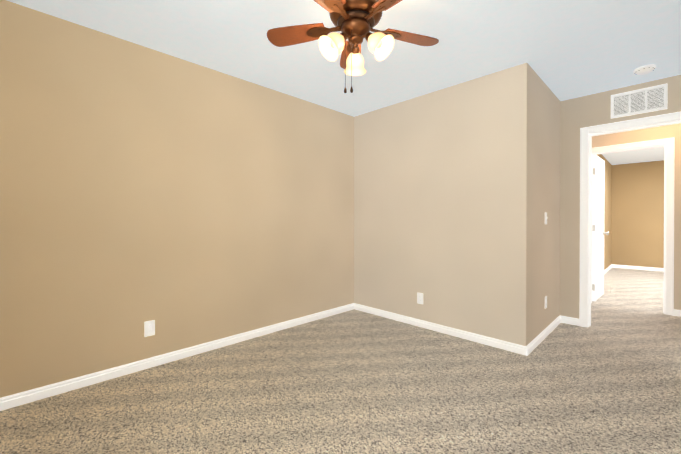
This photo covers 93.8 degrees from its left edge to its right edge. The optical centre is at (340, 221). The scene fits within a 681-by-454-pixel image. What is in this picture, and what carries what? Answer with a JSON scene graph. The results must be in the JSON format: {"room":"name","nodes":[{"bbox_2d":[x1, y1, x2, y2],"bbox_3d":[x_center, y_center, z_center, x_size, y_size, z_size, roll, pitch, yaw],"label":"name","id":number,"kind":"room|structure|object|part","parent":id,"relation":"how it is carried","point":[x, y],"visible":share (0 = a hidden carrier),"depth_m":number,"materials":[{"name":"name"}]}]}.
{"room":"empty bedroom","nodes":[
{"label":"empty bedroom","id":0,"kind":"room"},
{"bbox_2d":[0,0,353,397],"bbox_3d":[-1.052,-0.109,2.923,3.565,2.440,0.120,0,0,-45],"label":"wall","id":1,"kind":"structure","parent":0,"point":[183,204],"depth_m":2.42,"materials":[{"name":"paint"}]},
{"bbox_2d":[144,320,154,336],"bbox_3d":[-1.459,0.814,2.436,0.070,0.115,0.008,0,0,-45],"label":"outlet","id":2,"kind":"object","parent":1,"relation":"attached to","point":[149,328],"visible":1,"depth_m":2.43,"materials":[{"name":"white plastic"}]},
{"bbox_2d":[0,303,353,410],"bbox_3d":[-1.006,1.075,2.882,3.325,0.074,0.013,0,0,-45],"label":"baseboard","id":3,"kind":"structure","parent":1,"relation":"attached to","point":[22,398],"depth_m":2.41,"materials":[{"name":"white wood"}]},
{"bbox_2d":[0,267,680,453],"bbox_3d":[3.583,1.159,3.209,10.550,0.100,6.240,0,0,-45],"label":"floor","id":4,"kind":"structure","parent":0,"point":[355,381],"depth_m":2.04,"materials":[{"name":"carpet"}]},
{"bbox_2d":[7,0,680,164],"bbox_3d":[3.583,-1.390,3.195,10.550,0.120,6.240,0,0,-45],"label":"ceiling","id":5,"kind":"structure","parent":0,"point":[567,49],"depth_m":2.35,"materials":[{"name":"paint"}]},
{"bbox_2d":[267,0,438,92],"bbox_3d":[0.095,-1.008,1.733,1.022,0.628,1.007,0,0,-45],"label":"fan","id":6,"kind":"object","parent":5,"relation":"hanging from","point":[354,22],"visible":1,"depth_m":1.74,"materials":[{"name":"brown wood"}]},
{"bbox_3d":[-0.258,-1.091,1.857,0.360,0.006,0.140,0,-12,15],"label":"blade","id":7,"kind":"part","parent":6,"relation":"part of","materials":[{"name":"brown wood"}]},
{"label":"blade","id":8,"kind":"part","parent":6,"relation":"part of","materials":[{"name":"brown wood"}]},
{"bbox_3d":[-0.050,-0.935,1.696,0.142,0.142,0.135,0,0,-45],"label":"lamp shade","id":9,"kind":"part","parent":6,"relation":"part of","materials":[{"name":"white glass"}]},
{"bbox_3d":[-0.027,-0.957,1.704,0.063,0.063,0.048,0,0,-45],"label":"bulb","id":10,"kind":"part","parent":6,"relation":"part of","materials":[{"name":"white glass"}]},
{"bbox_3d":[0.016,-0.992,1.733,0.090,0.059,0.053,0,0,-45],"label":"light arm","id":11,"kind":"part","parent":6,"relation":"part of"},
{"bbox_3d":[0.068,-1.092,2.118,0.140,0.006,0.360,12,0,-3],"label":"blade","id":12,"kind":"part","parent":6,"relation":"part of","materials":[{"name":"brown wood"}]},
{"bbox_3d":[0.088,-0.936,1.921,0.139,0.142,0.139,0,0,-45],"label":"lamp shade","id":13,"kind":"part","parent":6,"relation":"part of","materials":[{"name":"white glass"}]},
{"bbox_3d":[0.086,-0.993,1.842,0.078,0.059,0.077,0,0,-45],"label":"light arm","id":14,"kind":"part","parent":6,"relation":"part of"},
{"bbox_3d":[0.152,-0.992,1.730,0.053,0.059,0.091,0,0,-45],"label":"light arm","id":15,"kind":"part","parent":6,"relation":"part of"},
{"bbox_3d":[0.194,-0.957,1.700,0.048,0.063,0.063,0,0,-45],"label":"bulb","id":16,"kind":"part","parent":6,"relation":"part of","materials":[{"name":"white glass"}]},
{"bbox_3d":[0.216,-0.935,1.691,0.136,0.142,0.142,0,0,-45],"label":"lamp shade","id":17,"kind":"part","parent":6,"relation":"part of","materials":[{"name":"white glass"}]},
{"bbox_3d":[0.307,-1.088,1.486,0.140,0.006,0.360,-15,10,-38],"label":"blade","id":18,"kind":"part","parent":6,"relation":"part of","materials":[{"name":"brown wood"}]},
{"bbox_3d":[0.417,-1.091,1.889,0.360,0.006,0.140,0,12,-21],"label":"blade","id":19,"kind":"part","parent":6,"relation":"part of","materials":[{"name":"brown wood"}]},
{"bbox_2d":[634,64,655,74],"bbox_3d":[2.628,-1.307,2.753,0.140,0.042,0.140,0,0,-45],"label":"smoke detector","id":20,"kind":"object","parent":5,"relation":"attached to","point":[645,69],"visible":1,"depth_m":2.72,"materials":[{"name":"white plastic"}]},
{"bbox_2d":[354,62,526,345],"bbox_3d":[0.903,-0.112,3.395,0.120,2.440,1.958,0,0,-45],"label":"wall","id":21,"kind":"structure","parent":0,"point":[440,200],"depth_m":3.14,"materials":[{"name":"paint"}]},
{"bbox_2d":[417,292,422,303],"bbox_3d":[0.843,0.809,3.370,0.008,0.115,0.070,0,0,-45],"label":"outlet","id":22,"kind":"object","parent":21,"relation":"attached to","point":[419,298],"visible":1,"depth_m":3.37,"materials":[{"name":"white plastic"}]},
{"bbox_2d":[354,303,527,354],"bbox_3d":[0.861,1.072,3.350,0.013,0.074,1.973,0,0,-45],"label":"baseboard","id":23,"kind":"structure","parent":21,"relation":"attached to","point":[501,344],"depth_m":3.13,"materials":[{"name":"white wood"}]},
{"bbox_2d":[526,63,560,345],"bbox_3d":[1.991,-0.110,3.175,1.353,2.440,0.120,0,0,-45],"label":"wall","id":24,"kind":"structure","parent":0,"point":[543,194],"depth_m":2.99,"materials":[{"name":"paint"}]},
{"bbox_2d":[526,316,560,355],"bbox_3d":[1.989,1.073,3.087,1.248,0.074,0.013,0,0,-45],"label":"baseboard","id":25,"kind":"structure","parent":24,"relation":"attached to","point":[541,336],"depth_m":2.99,"materials":[{"name":"white wood"}]},
{"bbox_2d":[597,154,611,269],"bbox_3d":[4.876,-0.127,6.111,4.380,2.440,0.120,0,0,-45],"label":"wall","id":26,"kind":"structure","parent":0,"point":[608,212],"depth_m":7.06,"materials":[{"name":"beige paint"}]},
{"bbox_2d":[604,264,611,273],"bbox_3d":[4.923,1.056,6.071,4.380,0.074,0.013,0,0,-45],"label":"baseboard","id":27,"kind":"structure","parent":26,"relation":"attached to","point":[607,269],"depth_m":7.06,"materials":[{"name":"white wood"}]},
{"bbox_2d":[560,75,680,318],"bbox_3d":[2.897,-0.110,3.135,0.120,2.440,1.210,0,0,-45],"label":"wall","id":28,"kind":"structure","parent":0,"point":[577,114],"depth_m":3.43,"materials":[{"name":"paint"}]},
{"bbox_2d":[560,315,578,325],"bbox_3d":[2.487,1.071,3.461,0.013,0.074,0.181,0,0,-45],"label":"baseboard","id":29,"kind":"structure","parent":28,"relation":"attached to","point":[569,320],"depth_m":3.46,"materials":[{"name":"white wood"}]},
{"bbox_2d":[579,112,680,326],"bbox_3d":[2.900,0.059,3.120,0.145,2.103,0.878,0,0,-45],"label":"door frame","id":30,"kind":"structure","parent":28,"relation":"attached to","point":[583,302],"depth_m":3.35,"materials":[{"name":"white wood"}]},
{"bbox_2d":[611,83,667,118],"bbox_3d":[2.864,-1.157,3.069,0.011,0.235,0.400,0,0,-45],"label":"air vent","id":31,"kind":"object","parent":28,"relation":"in","point":[644,100],"visible":1,"depth_m":3.06,"materials":[{"name":"white plastic"}]},
{"bbox_2d":[592,123,680,309],"bbox_3d":[4.197,-0.113,3.598,0.120,2.440,5.940,0,0,-45],"label":"wall","id":32,"kind":"structure","parent":0,"point":[656,133],"depth_m":3.76,"materials":[{"name":"paint"}]},
{"bbox_2d":[592,155,608,300],"bbox_3d":[3.751,0.084,4.631,0.713,2.018,0.169,0,0,-43],"label":"room door","id":33,"kind":"structure","parent":32,"relation":"in","point":[598,188],"depth_m":4.52,"materials":[{"name":"white wood"}]},
{"bbox_2d":[591,137,674,315],"bbox_3d":[3.680,0.053,4.108,0.145,2.103,0.856,0,0,-45],"label":"door frame","id":34,"kind":"structure","parent":32,"relation":"attached to","point":[669,282],"depth_m":3.80,"materials":[{"name":"white wood"}]},
{"bbox_2d":[674,309,680,316],"bbox_3d":[5.046,1.076,2.651,0.013,0.074,3.148,0,0,-45],"label":"baseboard","id":35,"kind":"structure","parent":32,"relation":"attached to","point":[677,312],"depth_m":3.74,"materials":[{"name":"white wood"}]},
{"bbox_2d":[611,160,663,267],"bbox_3d":[7.819,-0.129,6.335,0.120,2.440,3.940,0,0,-45],"label":"wall","id":36,"kind":"structure","parent":0,"point":[637,214],"depth_m":7.28,"materials":[{"name":"beige paint"}]},
{"bbox_2d":[612,264,663,271],"bbox_3d":[7.772,1.055,6.295,0.013,0.074,3.700,0,0,-45],"label":"baseboard","id":37,"kind":"structure","parent":36,"relation":"attached to","point":[637,267],"depth_m":7.27,"materials":[{"name":"white wood"}]}
]}

